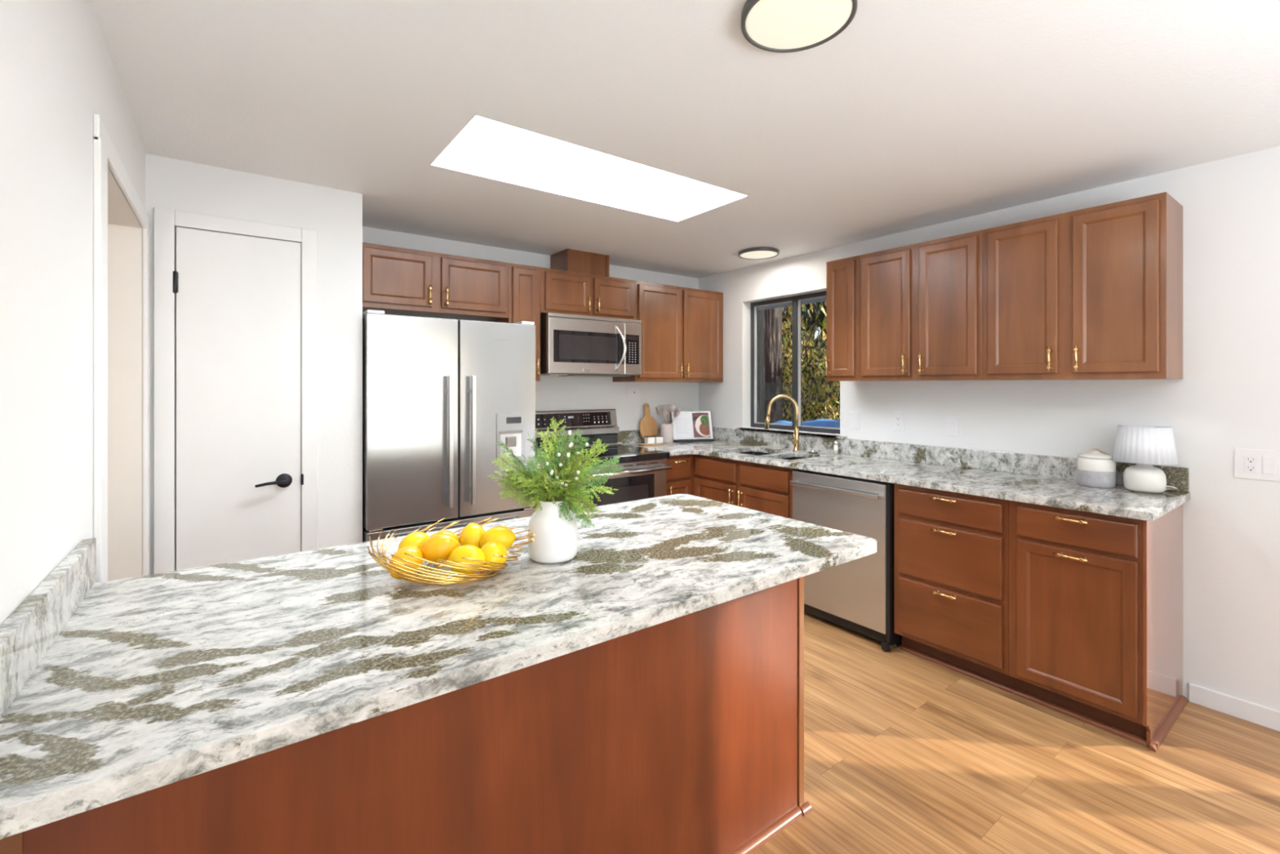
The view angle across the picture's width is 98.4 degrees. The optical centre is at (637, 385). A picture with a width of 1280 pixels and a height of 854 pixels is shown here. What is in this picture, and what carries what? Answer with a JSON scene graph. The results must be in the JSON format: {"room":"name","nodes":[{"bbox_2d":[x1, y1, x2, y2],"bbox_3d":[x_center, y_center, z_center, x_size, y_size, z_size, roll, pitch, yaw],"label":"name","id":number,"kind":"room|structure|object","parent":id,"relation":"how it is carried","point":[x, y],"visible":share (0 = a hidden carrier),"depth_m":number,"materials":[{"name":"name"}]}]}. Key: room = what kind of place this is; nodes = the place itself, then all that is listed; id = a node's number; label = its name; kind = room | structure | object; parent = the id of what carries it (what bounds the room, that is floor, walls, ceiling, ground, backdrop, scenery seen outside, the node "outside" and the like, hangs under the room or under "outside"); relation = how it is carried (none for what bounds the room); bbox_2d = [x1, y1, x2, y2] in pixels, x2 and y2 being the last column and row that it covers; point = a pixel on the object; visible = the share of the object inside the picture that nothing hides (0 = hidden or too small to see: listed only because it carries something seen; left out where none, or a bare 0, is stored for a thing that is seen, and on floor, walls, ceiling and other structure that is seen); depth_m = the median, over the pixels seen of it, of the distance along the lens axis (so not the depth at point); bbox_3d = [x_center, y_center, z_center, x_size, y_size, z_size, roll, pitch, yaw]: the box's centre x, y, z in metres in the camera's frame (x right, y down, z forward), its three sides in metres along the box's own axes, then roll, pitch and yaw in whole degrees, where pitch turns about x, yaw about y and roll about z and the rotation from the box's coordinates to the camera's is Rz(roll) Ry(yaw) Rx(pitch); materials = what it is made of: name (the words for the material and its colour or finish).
{"room":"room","nodes":[
{"label":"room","id":0,"kind":"room"},
{"bbox_2d":[0,0,145,625],"bbox_3d":[-0.278,0.209,-0.193,0.120,2.306,5.987,0,0,-36],"label":"wall","id":1,"kind":"structure","parent":0,"point":[57,71],"depth_m":1.03,"materials":[{"name":"white paint"}]},
{"bbox_2d":[93,114,150,582],"bbox_3d":[-1.677,0.339,1.819,0.015,2.045,1.055,0,0,-36],"label":"trim","id":2,"kind":"structure","parent":1,"relation":"attached to","point":[105,155],"depth_m":1.42,"materials":[{"name":"white paint"}]},
{"bbox_2d":[107,166,142,581],"bbox_3d":[-1.736,0.366,1.784,0.119,1.990,0.900,0,0,-36],"label":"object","id":3,"kind":"structure","parent":1,"relation":"attached to","point":[124,228],"depth_m":2.14,"materials":[{"name":"beige paint"}]},
{"bbox_2d":[145,153,362,574],"bbox_3d":[-1.913,0.209,2.702,0.923,2.306,0.612,0,0,-36],"label":"wall","id":4,"kind":"structure","parent":0,"point":[336,215],"depth_m":2.63,"materials":[{"name":"white paint"}]},
{"bbox_2d":[153,207,317,573],"bbox_3d":[-1.745,0.316,2.435,0.583,2.090,0.016,0,0,-36],"label":"trim","id":5,"kind":"structure","parent":4,"relation":"attached to","point":[165,220],"depth_m":2.29,"materials":[{"name":"white paint"}]},
{"bbox_2d":[173,226,303,570],"bbox_3d":[-1.746,0.347,2.438,0.466,2.028,0.110,0,0,-36],"label":"door","id":6,"kind":"structure","parent":4,"relation":"in","point":[239,479],"depth_m":2.42,"materials":[{"name":"white paint"}]},
{"bbox_2d":[362,226,698,431],"bbox_3d":[-1.526,0.209,3.442,5.360,2.306,0.120,0,0,-36],"label":"wall","id":7,"kind":"structure","parent":0,"point":[553,393],"depth_m":4.22,"materials":[{"name":"white paint"}]},
{"bbox_2d":[362,242,508,321],"bbox_3d":[-1.255,-0.602,3.345,0.894,0.351,0.357,0,0,-36],"label":"upper cabinet","id":8,"kind":"object","parent":7,"relation":"attached to","point":[397,281],"visible":0.92,"depth_m":3.24,"materials":[{"name":"brown wood"}]},
{"bbox_2d":[493,262,540,381],"bbox_3d":[-0.805,-0.402,3.676,0.221,0.751,0.357,0,0,-36],"label":"upper cabinet","id":9,"kind":"object","parent":7,"relation":"attached to","point":[524,281],"visible":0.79,"depth_m":3.57,"materials":[{"name":"brown wood"}]},
{"bbox_2d":[540,266,635,319],"bbox_3d":[-0.405,-0.629,3.971,0.772,0.297,0.357,0,0,-36],"label":"upper cabinet","id":10,"kind":"object","parent":7,"relation":"attached to","point":[562,291],"visible":0.88,"depth_m":3.83,"materials":[{"name":"brown wood"}]},
{"bbox_2d":[550,248,608,276],"bbox_3d":[-0.422,-0.861,4.017,0.344,0.166,0.257,0,0,-36],"label":"chase","id":11,"kind":"object","parent":10,"relation":"on","point":[567,260],"visible":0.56,"depth_m":3.91,"materials":[{"name":"brown wood"}]},
{"bbox_2d":[540,312,641,377],"bbox_3d":[-0.372,-0.269,3.947,0.756,0.409,0.432,0,0,-36],"label":"microwave","id":12,"kind":"object","parent":10,"relation":"attached to","point":[571,344],"visible":0.98,"depth_m":3.77,"materials":[{"name":"silver metal"}]},
{"bbox_2d":[627,386,639,397],"bbox_3d":[-0.029,0.058,4.466,0.124,0.084,0.006,0,0,-36],"label":"outlet plate","id":13,"kind":"object","parent":7,"relation":"attached to","point":[633,392],"visible":1,"depth_m":4.46,"materials":[{"name":"white plastic"}]},
{"bbox_2d":[612,280,723,382],"bbox_3d":[0.274,-0.402,4.472,0.912,0.751,0.357,0,0,-36],"label":"upper cabinet","id":14,"kind":"object","parent":7,"relation":"attached to","point":[682,327],"visible":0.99,"depth_m":4.33,"materials":[{"name":"brown wood"}]},
{"bbox_2d":[89,0,1279,278],"bbox_3d":[0.468,-1.004,0.738,5.360,0.120,6.840,0,0,-36],"label":"ceiling","id":15,"kind":"structure","parent":0,"point":[918,113],"depth_m":1.87,"materials":[{"name":"white paint"}]},
{"bbox_2d":[452,115,713,200],"bbox_3d":[-0.169,-1.324,2.564,1.446,0.520,0.599,0,0,-36],"label":"window","id":16,"kind":"structure","parent":15,"relation":"attached to","point":[483,134],"depth_m":2.78,"materials":[{"name":"white glass"}]},
{"bbox_2d":[738,247,778,259],"bbox_3d":[0.855,-0.931,3.912,0.280,0.024,0.280,0,0,-36],"label":"recessed light","id":17,"kind":"object","parent":15,"relation":"in","point":[753,253],"visible":1,"depth_m":3.86,"materials":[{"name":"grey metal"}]},
{"bbox_2d":[740,250,777,258],"bbox_3d":[0.855,-0.931,3.912,0.257,0.022,0.257,0,0,-36],"label":"diffuser","id":18,"kind":"object","parent":17,"relation":"attached to","point":[744,254],"depth_m":3.89,"materials":[{"name":"white plastic"}]},
{"bbox_2d":[741,0,857,53],"bbox_3d":[0.402,-0.931,1.391,0.280,0.024,0.280,0,0,-36],"label":"recessed light","id":19,"kind":"object","parent":15,"relation":"in","point":[780,26],"visible":1,"depth_m":1.40,"materials":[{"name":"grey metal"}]},
{"bbox_2d":[698,146,1279,710],"bbox_3d":[2.561,0.209,2.280,0.160,2.306,6.600,0,0,-36],"label":"wall","id":20,"kind":"structure","parent":0,"point":[1227,397],"depth_m":2.38,"materials":[{"name":"white paint"}]},
{"bbox_2d":[757,297,826,311],"bbox_3d":[1.390,-0.721,4.399,0.450,0.055,4.200,0,0,-36],"label":"trim","id":21,"kind":"structure","parent":20,"relation":"attached to","point":[824,299],"depth_m":4.72,"materials":[{"name":"grey paint"}]},
{"bbox_2d":[751,290,839,434],"bbox_3d":[1.205,-0.167,4.183,0.054,1.016,0.889,0,0,-36],"label":"window","id":22,"kind":"structure","parent":20,"relation":"in","point":[796,300],"depth_m":4.19,"materials":[{"name":"black metal"}]},
{"bbox_2d":[824,255,863,381],"bbox_3d":[1.359,-0.402,3.473,0.357,0.751,0.228,0,0,-36],"label":"upper cabinet","id":23,"kind":"object","parent":20,"relation":"attached to","point":[842,360],"visible":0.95,"depth_m":3.38,"materials":[{"name":"brown wood"}]},
{"bbox_2d":[850,411,860,429],"bbox_3d":[1.438,0.231,3.661,0.008,0.114,0.070,0,0,-36],"label":"switch plate","id":24,"kind":"object","parent":20,"relation":"attached to","point":[855,415],"visible":1,"depth_m":3.65,"materials":[{"name":"white plastic"}]},
{"bbox_2d":[893,412,904,431],"bbox_3d":[1.614,0.223,3.421,0.009,0.114,0.070,0,0,-36],"label":"outlet plate","id":25,"kind":"object","parent":20,"relation":"attached to","point":[898,417],"visible":1,"depth_m":3.42,"materials":[{"name":"white plastic"}]},
{"bbox_2d":[895,415,901,426],"bbox_3d":[1.612,0.223,3.420,0.003,0.068,0.034,0,0,-36],"label":"receptacle","id":26,"kind":"object","parent":25,"relation":"attached to","point":[898,418],"depth_m":3.42,"materials":[{"name":"white plastic"}]},
{"bbox_2d":[859,230,990,381],"bbox_3d":[1.627,-0.402,3.110,0.357,0.751,0.672,0,0,-36],"label":"upper cabinet","id":27,"kind":"object","parent":20,"relation":"attached to","point":[921,304],"visible":0.95,"depth_m":2.98,"materials":[{"name":"brown wood"}]},
{"bbox_2d":[945,416,958,436],"bbox_3d":[1.801,0.235,3.169,0.008,0.114,0.070,0,0,-36],"label":"switch plate","id":28,"kind":"object","parent":20,"relation":"attached to","point":[951,422],"visible":1,"depth_m":3.17,"materials":[{"name":"white plastic"}]},
{"bbox_2d":[982,191,1182,380],"bbox_3d":[2.026,-0.402,2.567,0.357,0.751,0.672,0,0,-36],"label":"upper cabinet","id":29,"kind":"object","parent":20,"relation":"attached to","point":[1095,292],"visible":1,"depth_m":2.42,"materials":[{"name":"brown wood"}]},
{"bbox_2d":[1188,682,1279,731],"bbox_3d":[2.517,1.322,2.194,0.012,0.078,0.471,0,0,-36],"label":"baseboard","id":30,"kind":"structure","parent":20,"relation":"attached to","point":[1252,712],"depth_m":2.27,"materials":[{"name":"white paint"}]},
{"bbox_2d":[1234,448,1279,481],"bbox_3d":[2.496,0.319,2.224,0.009,0.122,0.132,0,0,-36],"label":"outlet plate","id":31,"kind":"object","parent":20,"relation":"attached to","point":[1250,464],"visible":1,"depth_m":2.23,"materials":[{"name":"white plastic"}]},
{"bbox_2d":[1244,455,1256,472],"bbox_3d":[2.483,0.319,2.239,0.003,0.068,0.032,0,0,-36],"label":"receptacle","id":32,"kind":"object","parent":31,"relation":"attached to","point":[1250,460],"depth_m":2.24,"materials":[{"name":"white plastic"}]},
{"bbox_2d":[751,611,1279,853],"bbox_3d":[0.468,1.421,0.738,5.360,0.120,6.840,0,0,-36],"label":"floor","id":33,"kind":"structure","parent":0,"point":[905,753],"depth_m":1.94,"materials":[{"name":"brown wood"}]},
{"bbox_2d":[0,576,812,853],"bbox_3d":[-0.356,0.928,1.516,1.776,0.866,0.676,0,0,-36],"label":"base cabinet","id":34,"kind":"object","parent":33,"relation":"on","point":[684,734],"visible":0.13,"depth_m":1.25,"materials":[{"name":"brown wood"}]},
{"bbox_2d":[0,493,876,839],"bbox_3d":[-0.216,0.426,1.376,1.839,0.135,1.138,0,0,-36],"label":"countertop","id":35,"kind":"structure","parent":34,"relation":"on","point":[111,691],"depth_m":1.01,"materials":[{"name":"white stone"}]},
{"bbox_2d":[367,517,534,584],"bbox_3d":[-0.450,0.411,1.351,0.374,0.100,0.358,0,0,-36],"label":"wire bowl","id":36,"kind":"object","parent":35,"relation":"on","point":[419,577],"visible":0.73,"depth_m":1.25,"materials":[{"name":"gold metal"}]},
{"bbox_2d":[388,546,423,579],"bbox_3d":[-0.539,0.412,1.286,0.074,0.071,0.077,0,0,-18],"label":"lemon","id":37,"kind":"object","parent":36,"relation":"in","point":[412,550],"visible":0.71,"depth_m":1.26,"materials":[{"name":"yellow food"}]},
{"bbox_2d":[397,531,429,550],"bbox_3d":[-0.552,0.399,1.365,0.076,0.071,0.076,0,0,-21],"label":"lemon","id":38,"kind":"object","parent":36,"relation":"in","point":[417,539],"visible":0.42,"depth_m":1.34,"materials":[{"name":"yellow food"}]},
{"bbox_2d":[420,533,459,563],"bbox_3d":[-0.477,0.393,1.331,0.074,0.069,0.078,0,0,35],"label":"lemon","id":39,"kind":"object","parent":36,"relation":"in","point":[437,546],"visible":0.77,"depth_m":1.31,"materials":[{"name":"yellow food"}]},
{"bbox_2d":[429,530,459,542],"bbox_3d":[-0.503,0.409,1.423,0.074,0.070,0.078,0,0,41],"label":"lemon","id":40,"kind":"object","parent":36,"relation":"in","point":[455,535],"visible":0.23,"depth_m":1.42,"materials":[{"name":"yellow food"}]},
{"bbox_2d":[447,544,485,574],"bbox_3d":[-0.401,0.409,1.296,0.078,0.069,0.075,0,0,44],"label":"lemon","id":41,"kind":"object","parent":36,"relation":"in","point":[469,551],"visible":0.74,"depth_m":1.27,"materials":[{"name":"yellow food"}]},
{"bbox_2d":[459,522,485,548],"bbox_3d":[-0.428,0.401,1.438,0.069,0.081,0.073,0,0,-12],"label":"lemon","id":42,"kind":"object","parent":36,"relation":"in","point":[472,534],"visible":0.62,"depth_m":1.42,"materials":[{"name":"yellow food"}]},
{"bbox_2d":[480,540,507,571],"bbox_3d":[-0.351,0.413,1.339,0.077,0.069,0.076,0,0,40],"label":"lemon","id":43,"kind":"object","parent":36,"relation":"in","point":[489,548],"visible":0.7,"depth_m":1.31,"materials":[{"name":"yellow food"}]},
{"bbox_2d":[479,525,515,550],"bbox_3d":[-0.359,0.396,1.418,0.075,0.069,0.077,0,0,38],"label":"lemon","id":44,"kind":"object","parent":36,"relation":"in","point":[502,534],"visible":0.82,"depth_m":1.40,"materials":[{"name":"yellow food"}]},
{"bbox_2d":[528,497,577,563],"bbox_3d":[-0.227,0.382,1.478,0.131,0.157,0.131,0,0,-36],"label":"vase","id":45,"kind":"object","parent":35,"relation":"on","point":[555,538],"visible":0.84,"depth_m":1.43,"materials":[{"name":"white ceramic"}]},
{"bbox_2d":[488,417,623,528],"bbox_3d":[-0.221,0.264,1.487,0.318,0.360,0.278,0,0,38],"label":"bouquet","id":46,"kind":"object","parent":45,"relation":"in","point":[552,484],"visible":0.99,"depth_m":1.45,"materials":[{"name":"green plant"}]},
{"bbox_2d":[362,309,535,542],"bbox_3d":[-1.132,0.495,3.197,0.903,1.732,0.702,0,0,-36],"label":"refrigerator","id":47,"kind":"object","parent":33,"relation":"on","point":[438,394],"visible":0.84,"depth_m":2.90,"materials":[{"name":"silver metal"}]},
{"bbox_2d":[535,408,671,510],"bbox_3d":[-0.278,0.772,3.825,0.758,1.177,0.710,0,0,-36],"label":"range","id":48,"kind":"object","parent":33,"relation":"on","point":[642,476],"visible":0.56,"depth_m":3.77,"materials":[{"name":"silver metal"}]},
{"bbox_2d":[535,444,670,466],"bbox_3d":[-0.272,0.476,3.817,0.758,0.046,0.635,0,0,-36],"label":"cooktop","id":49,"kind":"object","parent":48,"relation":"in","point":[628,455],"depth_m":3.72,"materials":[{"name":"black glass"}]},
{"bbox_2d":[666,453,693,495],"bbox_3d":[0.125,0.928,4.172,0.293,0.866,0.662,0,0,-36],"label":"base cabinet","id":50,"kind":"object","parent":33,"relation":"on","point":[679,479],"visible":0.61,"depth_m":3.94,"materials":[{"name":"brown wood"}]},
{"bbox_2d":[693,453,794,519],"bbox_3d":[0.715,0.928,4.090,0.662,0.866,1.496,0,0,-36],"label":"base cabinet","id":51,"kind":"object","parent":33,"relation":"on","point":[766,488],"visible":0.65,"depth_m":3.61,"materials":[{"name":"brown wood"}]},
{"bbox_2d":[617,426,1190,520],"bbox_3d":[1.135,0.418,3.396,0.998,0.152,3.111,0,0,-36],"label":"countertop","id":52,"kind":"structure","parent":51,"relation":"on","point":[1037,479],"depth_m":2.96,"materials":[{"name":"white stone"}]},
{"bbox_2d":[639,403,657,439],"bbox_3d":[0.083,0.301,4.484,0.176,0.311,0.059,0,0,-36],"label":"cutting board","id":53,"kind":"object","parent":52,"relation":"on","point":[647,425],"visible":0.84,"depth_m":4.48,"materials":[{"name":"brown wood"}]},
{"bbox_2d":[639,443,664,445],"bbox_3d":[0.107,0.456,4.294,0.190,0.009,0.070,0,0,-28],"label":"tray","id":54,"kind":"object","parent":52,"relation":"on","point":[642,444],"visible":0.82,"depth_m":4.27,"materials":[{"name":"brown wood"}]},
{"bbox_2d":[644,435,654,444],"bbox_3d":[0.092,0.423,4.285,0.064,0.056,0.058,0,0,-28],"label":"spice jar","id":55,"kind":"object","parent":54,"relation":"on","point":[648,439],"visible":1,"depth_m":4.26,"materials":[{"name":"white ceramic"}]},
{"bbox_2d":[654,435,662,443],"bbox_3d":[0.157,0.423,4.320,0.064,0.056,0.058,0,0,-28],"label":"spice jar","id":56,"kind":"object","parent":54,"relation":"on","point":[658,438],"visible":0.86,"depth_m":4.30,"materials":[{"name":"white ceramic"}]},
{"bbox_2d":[660,423,673,443],"bbox_3d":[0.234,0.386,4.460,0.102,0.149,0.102,0,0,-36],"label":"utensil crock","id":57,"kind":"object","parent":52,"relation":"on","point":[666,430],"visible":0.88,"depth_m":4.42,"materials":[{"name":"white ceramic"}]},
{"bbox_2d":[655,406,663,424],"bbox_3d":[0.201,0.309,4.450,0.135,0.277,0.042,0,0,-36],"label":"spatula","id":58,"kind":"object","parent":57,"relation":"in","point":[656,408],"visible":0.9,"depth_m":4.42,"materials":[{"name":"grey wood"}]},
{"bbox_2d":[662,408,667,424],"bbox_3d":[0.235,0.316,4.476,0.042,0.260,0.059,0,0,-36],"label":"slotted turner","id":59,"kind":"object","parent":57,"relation":"in","point":[664,415],"visible":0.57,"depth_m":4.48,"materials":[{"name":"grey metal"}]},
{"bbox_2d":[663,406,668,424],"bbox_3d":[0.234,0.308,4.437,0.040,0.277,0.075,0,0,29],"label":"whisk","id":60,"kind":"object","parent":57,"relation":"in","point":[665,411],"visible":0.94,"depth_m":4.43,"materials":[{"name":"grey metal"}]},
{"bbox_2d":[664,404,675,424],"bbox_3d":[0.252,0.300,4.495,0.100,0.293,0.090,0,0,-18],"label":"ladle","id":61,"kind":"object","parent":57,"relation":"in","point":[671,407],"visible":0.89,"depth_m":4.48,"materials":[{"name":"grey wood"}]},
{"bbox_2d":[670,408,680,424],"bbox_3d":[0.274,0.318,4.472,0.165,0.262,0.066,0,0,-36],"label":"spoon","id":62,"kind":"object","parent":57,"relation":"in","point":[677,412],"visible":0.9,"depth_m":4.49,"materials":[{"name":"grey metal"}]},
{"bbox_2d":[670,410,714,442],"bbox_3d":[0.453,0.337,4.551,0.360,0.247,0.120,0,0,-14],"label":"cookbook","id":63,"kind":"object","parent":52,"relation":"on","point":[688,426],"visible":0.98,"depth_m":4.55,"materials":[{"name":"paper"}]},
{"bbox_2d":[692,412,710,437],"bbox_3d":[0.527,0.329,4.572,0.146,0.203,0.063,0,0,-14],"label":"food photo","id":64,"kind":"object","parent":63,"relation":"attached to","point":[700,420],"depth_m":4.57,"materials":[{"name":"paper"}]},
{"bbox_2d":[694,414,710,436],"bbox_3d":[0.533,0.335,4.571,0.126,0.179,0.054,0,0,-14],"label":"picture","id":65,"kind":"object","parent":63,"relation":"attached to","point":[702,422],"depth_m":4.57},
{"bbox_2d":[700,414,708,425],"bbox_3d":[0.555,0.290,4.585,0.081,0.084,0.020,0,0,-26],"label":"picture","id":66,"kind":"object","parent":63,"relation":"on","point":[704,418],"depth_m":4.59},
{"bbox_2d":[699,423,710,435],"bbox_3d":[0.553,0.360,4.566,0.097,0.107,0.026,0,0,-25],"label":"picture","id":67,"kind":"object","parent":63,"relation":"attached to","point":[704,428],"depth_m":4.57},
{"bbox_2d":[738,451,804,459],"bbox_3d":[0.906,0.578,3.775,0.370,0.168,0.640,0,0,-36],"label":"sink","id":68,"kind":"object","parent":52,"relation":"in","point":[755,453],"visible":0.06,"depth_m":4.06,"materials":[{"name":"metal"}]},
{"bbox_2d":[764,394,800,451],"bbox_3d":[1.023,0.263,3.911,0.245,0.396,0.076,0,0,22],"label":"kitchen faucet","id":69,"kind":"object","parent":52,"relation":"on","point":[795,442],"visible":1,"depth_m":3.88,"materials":[{"name":"gold metal"}]},
{"bbox_2d":[808,449,817,453],"bbox_3d":[1.200,0.452,3.781,0.068,0.018,0.068,0,0,-36],"label":"stopper","id":70,"kind":"object","parent":52,"relation":"on","point":[812,451],"visible":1,"depth_m":3.77,"materials":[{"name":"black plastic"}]},
{"bbox_2d":[833,440,838,453],"bbox_3d":[1.333,0.417,3.717,0.030,0.088,0.030,0,0,-36],"label":"air gap","id":71,"kind":"object","parent":52,"relation":"on","point":[835,442],"visible":1,"depth_m":3.71,"materials":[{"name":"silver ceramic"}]},
{"bbox_2d":[1076,448,1115,488],"bbox_3d":[2.104,0.375,2.538,0.140,0.172,0.140,0,0,-36],"label":"lidded jar","id":72,"kind":"object","parent":52,"relation":"on","point":[1095,468],"visible":0.99,"depth_m":2.49,"materials":[{"name":"grey ceramic"}]},
{"bbox_2d":[1112,424,1177,493],"bbox_3d":[2.214,0.320,2.416,0.212,0.281,0.211,0,0,-36],"label":"table lamp","id":73,"kind":"object","parent":52,"relation":"on","point":[1144,446],"visible":1,"depth_m":2.36,"materials":[{"name":"white fabric"}]},
{"bbox_2d":[790,468,902,651],"bbox_3d":[1.334,0.930,3.227,0.672,0.862,0.604,0,0,-36],"label":"dishwasher","id":74,"kind":"object","parent":33,"relation":"on","point":[857,595],"visible":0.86,"depth_m":2.96,"materials":[{"name":"silver metal"}]},
{"bbox_2d":[893,483,1015,693],"bbox_3d":[1.682,0.928,2.777,0.662,0.866,0.513,0,0,-36],"label":"base cabinet","id":75,"kind":"object","parent":33,"relation":"on","point":[951,548],"visible":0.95,"depth_m":2.58,"materials":[{"name":"brown wood"}]},
{"bbox_2d":[1008,500,1188,751],"bbox_3d":[1.975,0.928,2.381,0.662,0.866,0.469,0,0,-36],"label":"base cabinet","id":76,"kind":"object","parent":33,"relation":"on","point":[1095,600],"visible":0.88,"depth_m":2.20,"materials":[{"name":"brown wood"}]},
{"bbox_3d":[-0.701,0.928,3.564,0.215,0.866,0.662,0,0,-36],"label":"base cabinet","id":77,"kind":"object","parent":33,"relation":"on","visible":0},
{"bbox_2d":[535,455,566,468],"bbox_3d":[-0.705,0.477,3.570,0.208,0.032,0.647,0,0,-36],"label":"countertop","id":78,"kind":"structure","parent":77,"relation":"on","point":[535,455],"depth_m":3.32,"materials":[{"name":"white stone"}]},
{"label":"outside","id":79,"kind":"structure","parent":0,"visible":0},
{"bbox_3d":[6.241,1.861,9.093,13.830,0.200,18.000,0,0,-36],"label":"ground","id":80,"kind":"structure","parent":79,"visible":0},
{"bbox_2d":[757,307,782,422],"bbox_3d":[1.770,-1.189,7.516,0.390,5.900,0.399,0,0,-36],"label":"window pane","id":81,"kind":"object","parent":80,"relation":"on","point":[770,367],"visible":0.18,"depth_m":7.35,"materials":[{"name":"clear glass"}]},
{"bbox_2d":[770,418,839,427],"bbox_3d":[1.709,1.010,5.069,0.702,1.499,1.601,0,0,-36],"label":"tarp","id":82,"kind":"object","parent":80,"relation":"on","point":[828,423],"visible":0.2,"depth_m":5.31,"materials":[{"name":"plastic"}]},
{"bbox_2d":[782,319,831,422],"bbox_3d":[2.211,0.359,8.722,1.615,2.832,1.824,0,0,-20],"label":"shrub","id":83,"kind":"object","parent":80,"relation":"on","point":[786,363],"visible":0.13,"depth_m":8.32,"materials":[{"name":"green plant"}]},
{"bbox_2d":[782,301,839,416],"bbox_3d":[2.270,-0.669,10.367,3.110,5.378,3.496,0,0,-36],"label":"tree","id":84,"kind":"object","parent":80,"relation":"on","point":[784,315],"visible":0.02,"depth_m":9.20,"materials":[{"name":"green plant"}]},
{"bbox_2d":[785,302,839,420],"bbox_3d":[4.061,-0.028,14.435,3.781,7.512,11.984,0,0,-36],"label":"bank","id":85,"kind":"object","parent":80,"relation":"on","point":[820,303],"visible":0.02,"depth_m":13.32,"materials":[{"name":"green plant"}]},
{"bbox_2d":[785,302,839,417],"bbox_3d":[4.544,-1.336,9.608,3.657,6.480,4.140,0,0,-36],"label":"conifer","id":86,"kind":"object","parent":80,"relation":"on","point":[817,304],"visible":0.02,"depth_m":9.30,"materials":[{"name":"green plant"}]},
{"bbox_2d":[791,333,839,422],"bbox_3d":[2.943,0.475,7.574,1.562,2.600,1.544,0,0,-7],"label":"shrub","id":87,"kind":"object","parent":80,"relation":"on","point":[833,399],"visible":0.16,"depth_m":7.49,"materials":[{"name":"green plant"}]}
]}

